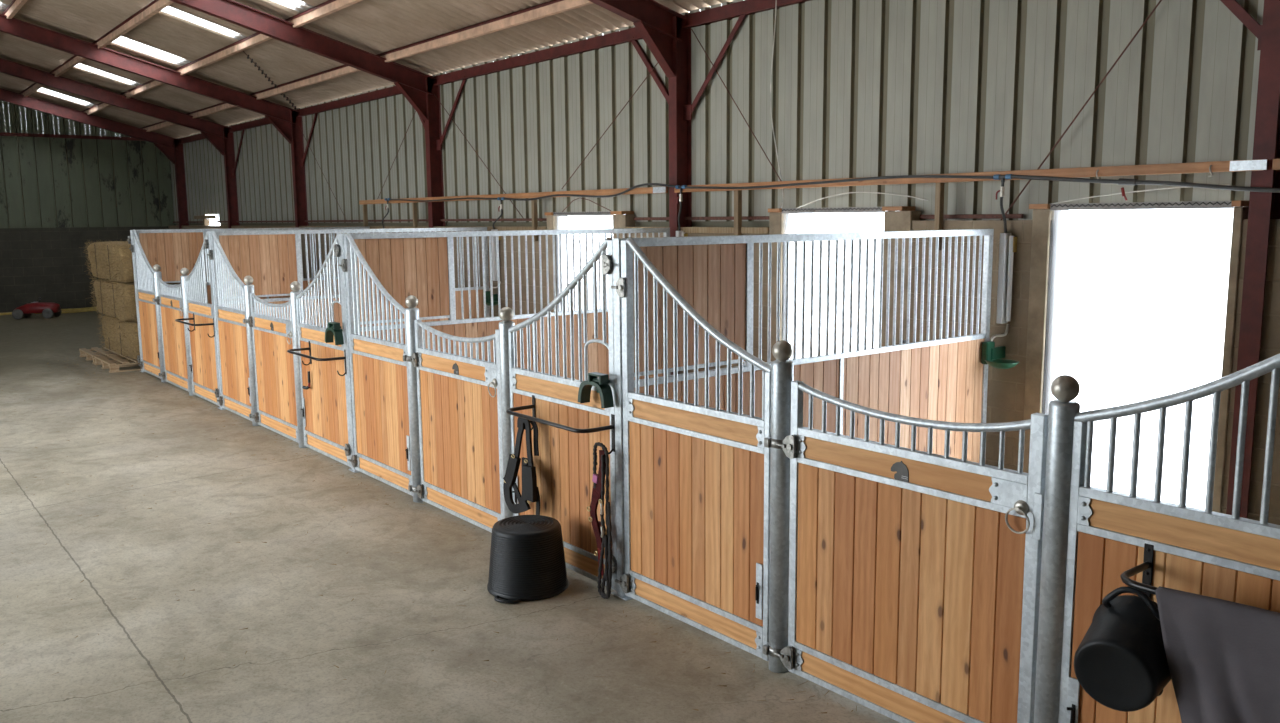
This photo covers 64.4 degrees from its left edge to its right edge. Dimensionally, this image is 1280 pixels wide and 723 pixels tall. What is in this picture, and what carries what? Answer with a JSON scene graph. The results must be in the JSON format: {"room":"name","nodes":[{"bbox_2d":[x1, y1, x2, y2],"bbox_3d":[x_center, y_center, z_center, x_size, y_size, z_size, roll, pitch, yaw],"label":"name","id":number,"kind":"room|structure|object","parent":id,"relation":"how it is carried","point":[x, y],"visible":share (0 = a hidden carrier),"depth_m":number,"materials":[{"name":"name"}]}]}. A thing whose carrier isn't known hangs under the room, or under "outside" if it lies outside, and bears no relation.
{"room":"horse stable","nodes":[
{"label":"horse stable","id":0,"kind":"room"},
{"bbox_2d":[0,0,153,92],"bbox_3d":[-5.569,-5.033,11.688,1.440,0.492,34.800,-7,10,-38],"label":"ceiling","id":1,"kind":"structure","parent":0,"point":[85,20],"depth_m":17.15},
{"bbox_2d":[0,100,175,311],"bbox_3d":[-17.914,-4.251,24.326,12.670,6.414,0.200,-7,10,-38],"label":"wall","id":2,"kind":"structure","parent":0,"point":[23,115],"depth_m":26.56,"materials":[{"name":"metal"}]},
{"bbox_2d":[0,132,143,140],"bbox_3d":[-17.847,-5.476,24.034,12.450,0.080,0.080,-7,10,-38],"label":"rail","id":3,"kind":"object","parent":2,"relation":"attached to","point":[1,133],"visible":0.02,"depth_m":26.36,"materials":[{"name":"metal"}]},
{"bbox_2d":[29,0,327,110],"bbox_3d":[-4.515,-4.809,12.559,1.440,0.492,34.800,-7,10,-38],"label":"skylight","id":4,"kind":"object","parent":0,"point":[164,31],"depth_m":17.00,"materials":[{"name":"plastic"}]},
{"bbox_2d":[85,0,550,127],"bbox_3d":[-3.457,-4.583,13.434,1.450,0.494,34.800,-7,10,-38],"label":"ceiling","id":5,"kind":"structure","parent":0,"point":[371,26],"depth_m":14.80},
{"bbox_2d":[152,0,731,137],"bbox_3d":[-2.548,-4.390,14.186,1.060,0.391,34.800,-7,10,-38],"label":"ceiling","id":6,"kind":"structure","parent":0,"point":[591,19],"depth_m":14.11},
{"bbox_2d":[0,308,899,722],"bbox_3d":[-7.212,0.859,11.170,12.950,0.200,35.200,-7,10,-38],"label":"floor","id":7,"kind":"structure","parent":0,"point":[405,607],"depth_m":6.04,"materials":[{"name":"concrete"}]},
{"bbox_2d":[12,297,61,318],"bbox_3d":[-14.409,-1.289,24.246,0.952,0.500,0.601,-2,8,-10],"label":"car","id":8,"kind":"object","parent":7,"relation":"on","point":[48,310],"visible":1,"depth_m":24.07,"materials":[{"name":"red plastic"}]},
{"bbox_2d":[79,346,122,363],"bbox_3d":[-8.667,-0.146,17.123,1.200,0.140,1.170,-7,10,-38],"label":"wooden pallet","id":9,"kind":"object","parent":7,"relation":"on","point":[89,355],"visible":0.27,"depth_m":16.83,"materials":[{"name":"brown wood"}]},
{"bbox_2d":[94,354,140,372],"bbox_3d":[-7.888,-0.015,16.148,1.200,0.140,1.160,-7,10,-38],"label":"wooden pallet","id":10,"kind":"object","parent":7,"relation":"on","point":[112,365],"visible":0.4,"depth_m":15.75,"materials":[{"name":"brown wood"}]},
{"bbox_2d":[97,314,139,360],"bbox_3d":[-8.038,-0.450,16.620,1.310,0.589,2.458,-7,10,-38],"label":"hay bale","id":11,"kind":"object","parent":10,"relation":"on","point":[121,337],"visible":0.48,"depth_m":15.99,"materials":[{"name":"plant"}]},
{"bbox_2d":[89,278,180,321],"bbox_3d":[-8.133,-1.050,16.608,1.313,0.595,2.585,-7,10,-38],"label":"hay bale","id":12,"kind":"object","parent":11,"relation":"on","point":[115,299],"visible":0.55,"depth_m":15.78,"materials":[{"name":"plant"}]},
{"bbox_2d":[79,240,133,282],"bbox_3d":[-8.151,-1.669,16.550,1.311,0.637,2.669,-7,10,-38],"label":"hay bale","id":13,"kind":"object","parent":12,"relation":"on","point":[111,260],"visible":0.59,"depth_m":15.75,"materials":[{"name":"plant"}]},
{"bbox_2d":[127,230,144,371],"bbox_3d":[-7.558,-0.903,15.287,0.129,2.135,0.206,-7,10,-38],"label":"post","id":14,"kind":"object","parent":7,"relation":"on","point":[139,358],"visible":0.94,"depth_m":15.27,"materials":[{"name":"metal"}]},
{"bbox_2d":[132,230,160,378],"bbox_3d":[-7.174,-0.849,14.784,0.075,2.122,1.191,-7,10,-38],"label":"panel","id":15,"kind":"object","parent":7,"relation":"on","point":[144,271],"visible":0.87,"depth_m":14.89,"materials":[{"name":"wood"}]},
{"bbox_2d":[153,264,165,381],"bbox_3d":[-6.737,-0.531,14.293,0.139,1.662,0.192,-7,10,-38],"label":"post","id":16,"kind":"object","parent":7,"relation":"on","point":[157,274],"visible":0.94,"depth_m":14.26,"materials":[{"name":"metal"}]},
{"bbox_2d":[157,278,188,391],"bbox_3d":[-6.314,-0.386,13.754,0.076,1.480,1.307,-7,10,-38],"label":"door","id":17,"kind":"structure","parent":16,"relation":"attached to","point":[171,307],"depth_m":13.80,"materials":[{"name":"wood"}]},
{"bbox_2d":[153,140,188,228],"bbox_3d":[-12.362,-3.655,26.973,0.709,4.380,0.220,-7,10,-38],"label":"steel column","id":18,"kind":"structure","parent":7,"relation":"on","point":[176,156],"depth_m":26.93,"materials":[{"name":"metal"}]},
{"bbox_2d":[0,88,179,148],"bbox_3d":[-17.065,-6.087,22.890,12.490,2.170,0.130,-7,10,-38],"label":"rafter","id":19,"kind":"object","parent":18,"relation":"on","point":[5,95],"visible":1,"depth_m":25.42,"materials":[{"name":"red paint"}]},
{"bbox_2d":[180,268,194,395],"bbox_3d":[-5.861,-0.384,13.204,0.108,1.662,0.108,-7,10,-38],"label":"post","id":20,"kind":"object","parent":7,"relation":"on","point":[184,271],"visible":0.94,"depth_m":13.15,"materials":[{"name":"metal"}]},
{"bbox_2d":[185,231,219,405],"bbox_3d":[-5.481,-0.563,12.663,0.075,2.122,1.191,-7,10,-38],"label":"panel","id":21,"kind":"object","parent":7,"relation":"on","point":[203,359],"visible":0.91,"depth_m":12.67,"materials":[{"name":"wood"}]},
{"bbox_2d":[204,231,223,409],"bbox_3d":[-5.076,-0.484,12.178,0.129,2.135,0.206,-7,10,-38],"label":"post","id":22,"kind":"object","parent":7,"relation":"on","point":[207,243],"visible":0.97,"depth_m":12.15,"materials":[{"name":"metal"}]},
{"bbox_2d":[200,127,239,228],"bbox_3d":[-9.694,-3.205,23.631,0.709,4.380,0.220,-7,10,-38],"label":"steel column","id":23,"kind":"structure","parent":7,"relation":"on","point":[225,146],"depth_m":23.59,"materials":[{"name":"metal"}]},
{"bbox_2d":[0,58,229,138],"bbox_3d":[-14.397,-5.636,19.548,12.490,2.170,0.130,-7,10,-38],"label":"rafter","id":24,"kind":"object","parent":23,"relation":"on","point":[11,68],"visible":1,"depth_m":21.88,"materials":[{"name":"red paint"}]},
{"bbox_2d":[210,231,251,420],"bbox_3d":[-4.692,-0.430,11.675,0.075,2.122,1.191,-7,10,-38],"label":"panel","id":25,"kind":"object","parent":7,"relation":"on","point":[231,329],"visible":0.9,"depth_m":11.76,"materials":[{"name":"wood"}]},
{"bbox_2d":[243,276,259,425],"bbox_3d":[-4.255,-0.112,11.184,0.139,1.662,0.192,-7,10,-38],"label":"post","id":26,"kind":"object","parent":7,"relation":"on","point":[249,288],"visible":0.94,"depth_m":11.15,"materials":[{"name":"metal"}]},
{"bbox_2d":[250,293,298,442],"bbox_3d":[-3.832,0.033,10.645,0.076,1.480,1.307,-7,10,-38],"label":"door","id":27,"kind":"structure","parent":26,"relation":"attached to","point":[272,336],"depth_m":10.66,"materials":[{"name":"wood"}]},
{"bbox_2d":[136,227,369,303],"bbox_3d":[-6.079,-1.082,16.445,3.675,2.135,0.050,-7,10,-38],"label":"wall","id":28,"kind":"structure","parent":7,"relation":"on","point":[173,250],"depth_m":15.59,"materials":[{"name":"wood"}]},
{"bbox_2d":[264,111,308,227],"bbox_3d":[-6.964,-2.744,20.211,0.709,4.380,0.220,-7,10,-38],"label":"steel column","id":29,"kind":"structure","parent":7,"relation":"on","point":[291,132],"depth_m":20.16,"materials":[{"name":"metal"}]},
{"bbox_2d":[0,14,298,123],"bbox_3d":[-11.667,-5.176,16.128,12.490,2.170,0.130,-7,10,-38],"label":"rafter","id":30,"kind":"object","parent":29,"relation":"on","point":[15,27],"visible":1,"depth_m":18.23,"materials":[{"name":"red paint"}]},
{"bbox_2d":[2,0,27,18],"bbox_3d":[-6.011,-5.019,11.272,0.085,0.135,34.700,-7,10,-38],"label":"purlin","id":31,"kind":"structure","parent":30,"relation":"on","point":[14,6],"depth_m":16.33,"materials":[{"name":"brown wood"}]},
{"bbox_2d":[300,111,317,166],"bbox_3d":[-6.437,-4.327,19.799,0.057,1.020,0.943,-7,10,-39],"label":"knee brace","id":32,"kind":"object","parent":29,"relation":"attached to","point":[302,161],"visible":0.98,"depth_m":19.82,"materials":[{"name":"red paint"}]},
{"bbox_2d":[290,281,307,447],"bbox_3d":[-3.379,0.035,10.095,0.108,1.662,0.108,-7,10,-38],"label":"post","id":33,"kind":"object","parent":7,"relation":"on","point":[295,286],"visible":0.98,"depth_m":10.04,"materials":[{"name":"metal"}]},
{"bbox_2d":[296,233,351,467],"bbox_3d":[-2.999,-0.144,9.554,0.075,2.122,1.191,-7,10,-38],"label":"panel","id":34,"kind":"object","parent":7,"relation":"on","point":[325,410],"visible":0.85,"depth_m":9.56,"materials":[{"name":"wood"}]},
{"bbox_2d":[287,341,346,375],"bbox_3d":[-3.003,-0.024,9.380,0.248,0.236,0.902,-7,10,-38],"label":"rack","id":35,"kind":"object","parent":34,"relation":"attached to","point":[291,351],"visible":1,"depth_m":9.17,"materials":[{"name":"black metal"}]},
{"bbox_2d":[325,322,343,344],"bbox_3d":[-2.719,-0.260,9.131,0.148,0.195,0.270,-7,10,-38],"label":"rack","id":36,"kind":"object","parent":34,"relation":"hanging from","point":[334,331],"visible":0.99,"depth_m":9.04,"materials":[{"name":"green plastic"}]},
{"bbox_2d":[334,234,359,472],"bbox_3d":[-2.594,-0.066,9.069,0.129,2.135,0.206,-7,10,-38],"label":"post","id":37,"kind":"object","parent":7,"relation":"on","point":[339,249],"visible":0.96,"depth_m":9.05,"materials":[{"name":"metal"}]},
{"bbox_2d":[215,227,489,328],"bbox_3d":[-3.597,-0.664,13.336,3.675,2.135,0.050,-7,10,-38],"label":"wall","id":38,"kind":"structure","parent":7,"relation":"on","point":[272,258],"depth_m":12.62,"materials":[{"name":"wood"}]},
{"bbox_2d":[344,233,412,495],"bbox_3d":[-2.210,-0.011,8.566,0.075,2.122,1.191,-7,10,-38],"label":"panel","id":39,"kind":"object","parent":7,"relation":"on","point":[378,370],"visible":0.85,"depth_m":8.63,"materials":[{"name":"wood"}]},
{"bbox_2d":[403,295,423,502],"bbox_3d":[-1.773,0.307,8.075,0.139,1.662,0.192,-7,10,-38],"label":"post","id":40,"kind":"object","parent":7,"relation":"on","point":[411,313],"visible":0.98,"depth_m":8.05,"materials":[{"name":"metal"}]},
{"bbox_2d":[414,320,503,532],"bbox_3d":[-1.350,0.451,7.536,0.076,1.480,1.307,-7,10,-38],"label":"door","id":41,"kind":"structure","parent":40,"relation":"attached to","point":[460,424],"depth_m":7.52,"materials":[{"name":"wood"}]},
{"bbox_2d":[394,77,444,227],"bbox_3d":[-3.353,-2.135,15.687,0.709,4.380,0.220,-7,10,-38],"label":"steel column","id":42,"kind":"structure","parent":7,"relation":"on","point":[426,105],"depth_m":15.63,"materials":[{"name":"metal"}]},
{"bbox_2d":[170,0,435,94],"bbox_3d":[-8.056,-4.566,11.605,12.490,2.170,0.130,-7,10,-38],"label":"rafter","id":43,"kind":"object","parent":42,"relation":"on","point":[231,11],"visible":1,"depth_m":14.31,"materials":[{"name":"red paint"}]},
{"bbox_2d":[436,76,465,149],"bbox_3d":[-2.826,-3.718,15.276,0.057,1.020,0.943,-7,10,-39],"label":"knee brace","id":44,"kind":"object","parent":42,"relation":"attached to","point":[439,142],"visible":1,"depth_m":15.30,"materials":[{"name":"red paint"}]},
{"bbox_2d":[359,186,667,204],"bbox_3d":[-2.291,-2.335,14.468,0.047,0.070,8.350,-7,10,-38],"label":"rail","id":45,"kind":"object","parent":42,"relation":"attached to","point":[645,190],"depth_m":13.29,"materials":[{"name":"wood"}]},
{"bbox_2d":[503,183,675,200],"bbox_3d":[-0.734,-2.068,12.447,0.048,0.146,3.642,-7,10,-38],"label":"pipe","id":46,"kind":"object","parent":45,"relation":"attached to","point":[644,184],"visible":1,"depth_m":12.20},
{"bbox_2d":[499,307,514,517],"bbox_3d":[-0.897,0.454,6.987,0.108,1.662,0.108,-7,10,-38],"label":"post","id":47,"kind":"object","parent":7,"relation":"on","point":[506,314],"visible":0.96,"depth_m":6.90,"materials":[{"name":"metal"}]},
{"bbox_2d":[350,228,670,380],"bbox_3d":[-1.115,-0.245,10.227,3.675,2.135,0.050,-7,10,-38],"label":"wall","id":48,"kind":"structure","parent":7,"relation":"on","point":[420,265],"depth_m":9.72,"materials":[{"name":"metal"}]},
{"bbox_2d":[487,515,568,603],"bbox_3d":[-0.694,1.190,6.253,0.500,0.408,0.519,-4,9,-21],"label":"tub","id":49,"kind":"object","parent":7,"relation":"on","point":[527,563],"visible":1,"depth_m":6.07,"materials":[{"name":"rubber"}]},
{"bbox_2d":[508,237,616,590],"bbox_3d":[-0.517,0.274,6.446,0.075,2.122,1.191,-7,10,-38],"label":"panel","id":50,"kind":"object","parent":7,"relation":"on","point":[564,462],"visible":0.65,"depth_m":6.40,"materials":[{"name":"wood"}]},
{"bbox_2d":[506,395,614,454],"bbox_3d":[-0.521,0.394,6.271,0.248,0.236,0.902,-7,10,-38],"label":"bar","id":51,"kind":"object","parent":50,"relation":"attached to","point":[509,411],"visible":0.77,"depth_m":6.03,"materials":[{"name":"black metal"}]},
{"bbox_2d":[503,417,539,514],"bbox_3d":[-0.780,0.675,6.669,0.091,0.666,0.400,-7,10,-38],"label":"halter","id":52,"kind":"object","parent":51,"relation":"hanging from","point":[530,491],"visible":0.98,"depth_m":6.60,"materials":[{"name":"leather"}]},
{"bbox_2d":[587,450,605,575],"bbox_3d":[-0.249,0.905,6.049,0.057,0.783,0.159,-7,10,-38],"label":"halter","id":53,"kind":"object","parent":51,"relation":"hanging from","point":[596,492],"visible":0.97,"depth_m":6.03,"materials":[{"name":"brown leather"}]},
{"bbox_2d":[593,442,611,598],"bbox_3d":[-0.234,0.945,6.019,0.056,0.945,0.168,-7,10,-38],"label":"lead rope","id":54,"kind":"object","parent":51,"relation":"hanging from","point":[607,539],"visible":1,"depth_m":5.99,"materials":[{"name":"fabric"}]},
{"bbox_2d":[578,372,613,407],"bbox_3d":[-0.237,0.159,6.022,0.148,0.195,0.270,-7,10,-38],"label":"rack","id":55,"kind":"object","parent":50,"relation":"hanging from","point":[601,381],"visible":0.98,"depth_m":5.93,"materials":[{"name":"green plastic"}]},
{"bbox_2d":[601,238,632,600],"bbox_3d":[-0.112,0.353,5.960,0.129,2.135,0.206,-7,10,-38],"label":"post","id":56,"kind":"object","parent":7,"relation":"on","point":[620,286],"visible":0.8,"depth_m":5.93,"materials":[{"name":"metal"}]},
{"bbox_2d":[633,16,691,374],"bbox_3d":[0.265,-1.524,11.156,0.709,4.380,0.220,-7,10,-38],"label":"steel column","id":57,"kind":"structure","parent":7,"relation":"on","point":[673,56],"depth_m":11.11,"materials":[{"name":"metal"}]},
{"bbox_2d":[180,0,810,143],"bbox_3d":[-2.189,-4.153,14.440,0.130,0.145,34.700,-7,10,-38],"label":"beam","id":58,"kind":"structure","parent":57,"relation":"on","point":[750,7],"depth_m":13.11,"materials":[{"name":"red paint"}]},
{"bbox_2d":[691,29,780,180],"bbox_3d":[0.984,-2.663,10.483,0.010,1.696,1.407,-7,10,-37],"label":"cable","id":59,"kind":"object","parent":58,"relation":"attached to","point":[691,29],"visible":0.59,"depth_m":10.46,"materials":[{"name":"metal"}]},
{"bbox_2d":[770,0,783,207],"bbox_3d":[1.360,-2.840,9.966,0.052,2.702,0.265,-3,9,-20],"label":"cable","id":60,"kind":"object","parent":58,"relation":"hanging from","point":[776,0],"visible":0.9,"depth_m":10.07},
{"bbox_2d":[1001,0,1161,219],"bbox_3d":[3.433,-2.121,7.436,0.012,2.156,1.658,-7,10,-39],"label":"cable","id":61,"kind":"object","parent":58,"relation":"attached to","point":[1156,6],"visible":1,"depth_m":7.57,"materials":[{"name":"metal"}]},
{"bbox_2d":[588,0,686,40],"bbox_3d":[-4.439,-3.956,7.074,12.490,2.170,0.130,-7,10,-38],"label":"rafter","id":62,"kind":"object","parent":57,"relation":"on","point":[652,14],"visible":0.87,"depth_m":10.70,"materials":[{"name":"red paint"}]},
{"bbox_2d":[19,0,172,96],"bbox_3d":[-4.957,-4.795,12.144,0.085,0.135,34.700,-7,10,-38],"label":"purlin","id":63,"kind":"structure","parent":62,"relation":"on","point":[155,6],"depth_m":16.68,"materials":[{"name":"brown wood"}]},
{"bbox_2d":[82,0,361,114],"bbox_3d":[-3.903,-4.571,13.016,0.085,0.135,34.700,-7,10,-38],"label":"purlin","id":64,"kind":"structure","parent":62,"relation":"on","point":[328,7],"depth_m":16.06,"materials":[{"name":"brown wood"}]},
{"bbox_2d":[141,0,592,131],"bbox_3d":[-2.841,-4.345,13.894,0.085,0.135,34.700,-7,10,-38],"label":"purlin","id":65,"kind":"structure","parent":62,"relation":"on","point":[552,7],"depth_m":13.85,"materials":[{"name":"brown wood"}]},
{"bbox_2d":[631,37,668,103],"bbox_3d":[0.195,-3.208,11.492,0.057,1.020,0.943,-7,10,-36],"label":"knee brace","id":66,"kind":"object","parent":57,"relation":"attached to","point":[639,49],"visible":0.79,"depth_m":11.54,"materials":[{"name":"red paint"}]},
{"bbox_2d":[683,11,745,119],"bbox_3d":[0.791,-3.107,10.745,0.057,1.020,0.943,-7,10,-39],"label":"knee brace","id":67,"kind":"object","parent":57,"relation":"attached to","point":[687,109],"visible":0.98,"depth_m":10.77,"materials":[{"name":"red paint"}]},
{"bbox_2d":[621,237,770,660],"bbox_3d":[0.272,0.407,5.458,0.075,2.122,1.191,-7,10,-38],"label":"panel","id":68,"kind":"object","parent":7,"relation":"on","point":[697,477],"visible":0.98,"depth_m":5.48,"materials":[{"name":"wood"}]},
{"bbox_2d":[762,340,797,672],"bbox_3d":[0.709,0.726,4.966,0.139,1.662,0.192,-7,10,-38],"label":"post","id":69,"kind":"object","parent":7,"relation":"on","point":[784,445],"visible":1,"depth_m":4.95,"materials":[{"name":"metal"}]},
{"bbox_2d":[788,381,1047,722],"bbox_3d":[1.132,0.870,4.428,0.076,1.480,1.307,-7,10,-38],"label":"door","id":70,"kind":"structure","parent":69,"relation":"attached to","point":[915,575],"depth_m":4.37,"materials":[{"name":"wood"}]},
{"bbox_2d":[631,229,993,462],"bbox_3d":[1.367,0.174,7.118,3.675,2.135,0.050,-7,10,-38],"label":"wall","id":71,"kind":"structure","parent":7,"relation":"on","point":[945,379],"depth_m":7.08,"materials":[{"name":"metal"}]},
{"bbox_2d":[1034,375,1079,722],"bbox_3d":[1.585,0.873,3.878,0.108,1.662,0.108,-7,10,-38],"label":"post","id":72,"kind":"object","parent":7,"relation":"on","point":[1065,388],"visible":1,"depth_m":3.81,"materials":[{"name":"metal"}]},
{"bbox_2d":[1058,353,1279,722],"bbox_3d":[1.965,0.693,3.337,0.075,2.122,1.191,-7,10,-38],"label":"panel","id":73,"kind":"object","parent":7,"relation":"on","point":[1234,558],"visible":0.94,"depth_m":3.53,"materials":[{"name":"wood"}]},
{"bbox_2d":[1120,543,1157,598],"bbox_3d":[1.961,0.813,3.162,0.248,0.236,0.902,-7,10,-38],"label":"bar","id":74,"kind":"object","parent":73,"relation":"attached to","point":[1146,586],"visible":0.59,"depth_m":3.53,"materials":[{"name":"black metal"}]},
{"bbox_2d":[1074,586,1170,711],"bbox_3d":[1.633,0.965,3.427,0.333,0.430,0.322,-7,10,-38],"label":"bucket","id":75,"kind":"object","parent":74,"relation":"hanging from","point":[1120,661],"visible":0.89,"depth_m":3.34,"materials":[{"name":"plastic"}]},
{"bbox_2d":[1156,586,1279,722],"bbox_3d":[1.906,1.217,3.092,0.109,0.934,0.718,-7,10,-38],"label":"blanket","id":76,"kind":"object","parent":74,"relation":"hanging from","point":[1223,656],"visible":1,"depth_m":3.15,"materials":[{"name":"fabric"}]},
{"bbox_2d":[1226,0,1279,517],"bbox_3d":[3.938,-0.904,6.555,0.709,4.380,0.220,-7,10,-38],"label":"steel column","id":77,"kind":"structure","parent":7,"relation":"on","point":[1263,206],"depth_m":6.66,"materials":[{"name":"metal"}]},
{"bbox_2d":[674,159,1266,192],"bbox_3d":[2.213,-1.575,8.826,0.047,0.070,5.890,-7,10,-38],"label":"rail","id":78,"kind":"object","parent":77,"relation":"attached to","point":[1217,166],"depth_m":7.61,"materials":[{"name":"wood"}]},
{"bbox_2d":[685,175,992,188],"bbox_3d":[1.643,-1.668,9.483,0.033,0.063,3.721,-7,10,-38],"label":"pipe","id":79,"kind":"object","parent":78,"relation":"attached to","point":[900,176],"visible":1,"depth_m":9.15,"materials":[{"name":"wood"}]},
{"bbox_2d":[1011,175,1279,192],"bbox_3d":[5.473,-0.909,4.680,0.054,0.219,8.341,-7,10,-38],"label":"pipe","id":80,"kind":"object","parent":78,"relation":"attached to","point":[1108,181],"visible":1,"depth_m":7.01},
{"bbox_2d":[1220,0,1261,49],"bbox_3d":[3.868,-2.588,6.891,0.057,1.020,0.943,-7,10,-36],"label":"knee brace","id":81,"kind":"object","parent":77,"relation":"attached to","point":[1233,6],"visible":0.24,"depth_m":6.72,"materials":[{"name":"red paint"}]},
{"bbox_2d":[170,0,1263,233],"bbox_3d":[-2.163,-3.143,14.597,0.038,2.260,34.700,-7,10,-38],"label":"wall","id":82,"kind":"structure","parent":0,"point":[900,14],"depth_m":9.57,"materials":[{"name":"metal"}]},
{"bbox_2d":[173,218,546,222],"bbox_3d":[-7.034,-2.869,20.794,0.030,0.035,19.080,-7,10,-38],"label":"rail","id":83,"kind":"object","parent":82,"relation":"attached to","point":[511,219],"visible":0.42,"depth_m":17.21,"materials":[{"name":"wood"}]},
{"bbox_2d":[634,216,768,219],"bbox_3d":[0.666,-1.570,11.149,0.030,0.035,2.360,-7,10,-38],"label":"rail","id":84,"kind":"object","parent":82,"relation":"attached to","point":[743,217],"visible":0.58,"depth_m":11.01,"materials":[{"name":"wood"}]},
{"bbox_2d":[920,214,1023,218],"bbox_3d":[2.763,-1.216,8.522,0.030,0.035,0.980,-7,10,-38],"label":"rail","id":85,"kind":"object","parent":82,"relation":"attached to","point":[957,216],"visible":1,"depth_m":8.47,"materials":[{"name":"wood"}]},
{"bbox_2d":[169,219,1279,524],"bbox_3d":[-2.193,-0.929,14.871,0.200,2.200,34.700,-7,10,-38],"label":"wall","id":86,"kind":"structure","parent":0,"point":[1006,387],"depth_m":8.32,"materials":[{"name":"concrete"}]},
{"bbox_2d":[168,226,768,233],"bbox_3d":[-5.830,-2.529,19.209,0.160,0.065,23.110,-7,10,-38],"label":"trim","id":87,"kind":"structure","parent":86,"relation":"on","point":[744,230],"depth_m":13.89,"materials":[{"name":"metal"}]},
{"bbox_2d":[491,229,500,280],"bbox_3d":[-2.022,-1.498,14.320,0.091,0.720,0.100,-7,10,-38],"label":"pipe cover","id":88,"kind":"object","parent":86,"relation":"attached to","point":[494,245],"visible":0.64,"depth_m":14.31,"materials":[{"name":"metal"}]},
{"bbox_2d":[531,200,537,240],"bbox_3d":[-1.398,-1.918,13.481,0.061,0.635,0.055,-7,10,-38],"label":"post","id":89,"kind":"object","parent":86,"relation":"attached to","point":[533,202],"visible":0.72,"depth_m":13.46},
{"bbox_2d":[553,211,613,215],"bbox_3d":[-0.704,-0.731,12.832,0.044,2.295,1.310,-7,10,-38],"label":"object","id":90,"kind":"object","parent":86,"relation":"hanging from","point":[600,213],"visible":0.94,"depth_m":12.64,"materials":[{"name":"metal"}]},
{"bbox_2d":[558,214,617,310],"bbox_3d":[-0.624,-0.708,12.899,0.100,2.290,1.280,-7,10,-38],"label":"door frame","id":91,"kind":"structure","parent":86,"relation":"in","point":[562,225],"depth_m":13.26,"materials":[{"name":"paint"}]},
{"bbox_2d":[734,190,741,234],"bbox_3d":[1.009,-1.512,10.466,0.061,0.635,0.060,-7,10,-38],"label":"post","id":92,"kind":"object","parent":86,"relation":"attached to","point":[737,193],"visible":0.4,"depth_m":10.44,"materials":[{"name":"wood"}]},
{"bbox_2d":[786,213,795,358],"bbox_3d":[1.886,-0.285,9.755,0.100,2.290,1.250,-7,10,-38],"label":"door frame","id":93,"kind":"structure","parent":86,"relation":"in","point":[790,217],"depth_m":10.14,"materials":[{"name":"paint"}]},
{"bbox_2d":[782,207,884,213],"bbox_3d":[1.806,-0.307,9.688,0.044,2.295,1.280,-7,10,-38],"label":"door track","id":94,"kind":"object","parent":86,"relation":"hanging from","point":[835,209],"visible":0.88,"depth_m":9.47,"materials":[{"name":"metal"}]},
{"bbox_2d":[547,207,1248,512],"bbox_3d":[1.459,-0.345,10.223,0.155,2.286,8.420,-7,10,-38],"label":"trim","id":95,"kind":"structure","parent":86,"relation":"attached to","point":[1042,219],"depth_m":8.02,"materials":[{"name":"brown"}]},
{"bbox_2d":[882,206,914,210],"bbox_3d":[2.288,-1.352,8.986,0.190,0.038,0.220,-7,10,-38],"label":"board","id":96,"kind":"object","parent":95,"relation":"on","point":[892,208],"visible":1,"depth_m":8.91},
{"bbox_2d":[1029,204,1049,208],"bbox_3d":[3.149,-1.207,7.908,0.190,0.038,0.155,-7,10,-38],"label":"board","id":97,"kind":"object","parent":95,"relation":"on","point":[1031,206],"visible":0.78,"depth_m":7.84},
{"bbox_2d":[1051,184,1229,203],"bbox_3d":[3.532,-1.195,7.344,0.017,0.129,1.351,-7,10,-38],"label":"cable","id":98,"kind":"object","parent":97,"relation":"attached to","point":[1225,184],"visible":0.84,"depth_m":7.39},
{"bbox_2d":[934,182,944,250],"bbox_3d":[2.523,-1.256,8.569,0.061,0.635,0.050,-7,10,-38],"label":"post","id":99,"kind":"object","parent":86,"relation":"attached to","point":[939,187],"visible":0.58,"depth_m":8.55,"materials":[{"name":"wood"}]},
{"bbox_2d":[981,324,1018,368],"bbox_3d":[2.874,-0.116,8.085,0.258,0.337,0.336,-2,8,-11],"label":"bowl","id":100,"kind":"object","parent":86,"relation":"attached to","point":[991,355],"visible":1,"depth_m":8.13,"materials":[{"name":"green plastic"}]},
{"bbox_2d":[985,359,1018,368],"bbox_3d":[2.872,0.026,8.069,0.228,0.061,0.276,-7,10,-38],"label":"basin","id":101,"kind":"object","parent":100,"relation":"in","point":[996,363],"depth_m":8.04,"materials":[{"name":"green plastic"}]},
{"bbox_2d":[996,233,1016,323],"bbox_3d":[2.930,-0.663,8.118,0.091,0.720,0.100,-7,10,-38],"label":"pipe cover","id":102,"kind":"object","parent":86,"relation":"attached to","point":[1008,243],"visible":1,"depth_m":8.10,"materials":[{"name":"metal"}]},
{"bbox_2d":[996,182,1006,232],"bbox_3d":[2.866,-1.218,8.034,0.118,0.426,0.062,-7,10,-38],"label":"pipe","id":103,"kind":"object","parent":102,"relation":"on","point":[1002,188],"visible":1,"depth_m":8.00,"materials":[{"name":"black plastic"}]},
{"bbox_2d":[1050,201,1233,209],"bbox_3d":[3.580,-0.008,7.465,0.044,2.295,1.340,-7,10,-38],"label":"door track","id":104,"kind":"object","parent":86,"relation":"hanging from","point":[1188,204],"visible":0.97,"depth_m":7.25,"materials":[{"name":"metal"}]},
{"bbox_2d":[1045,206,1242,413],"bbox_3d":[3.660,0.015,7.532,0.100,2.290,1.310,-7,10,-38],"label":"door frame","id":105,"kind":"structure","parent":86,"relation":"in","point":[1060,216],"depth_m":7.93,"materials":[{"name":"paint"}]},
{"label":"outside","id":106,"kind":"structure","parent":0,"visible":0},
{"bbox_2d":[568,239,1230,509],"bbox_3d":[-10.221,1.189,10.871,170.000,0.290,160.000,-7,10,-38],"label":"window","id":107,"kind":"structure","parent":106,"point":[1142,321],"depth_m":21.66,"materials":[{"name":"white"}]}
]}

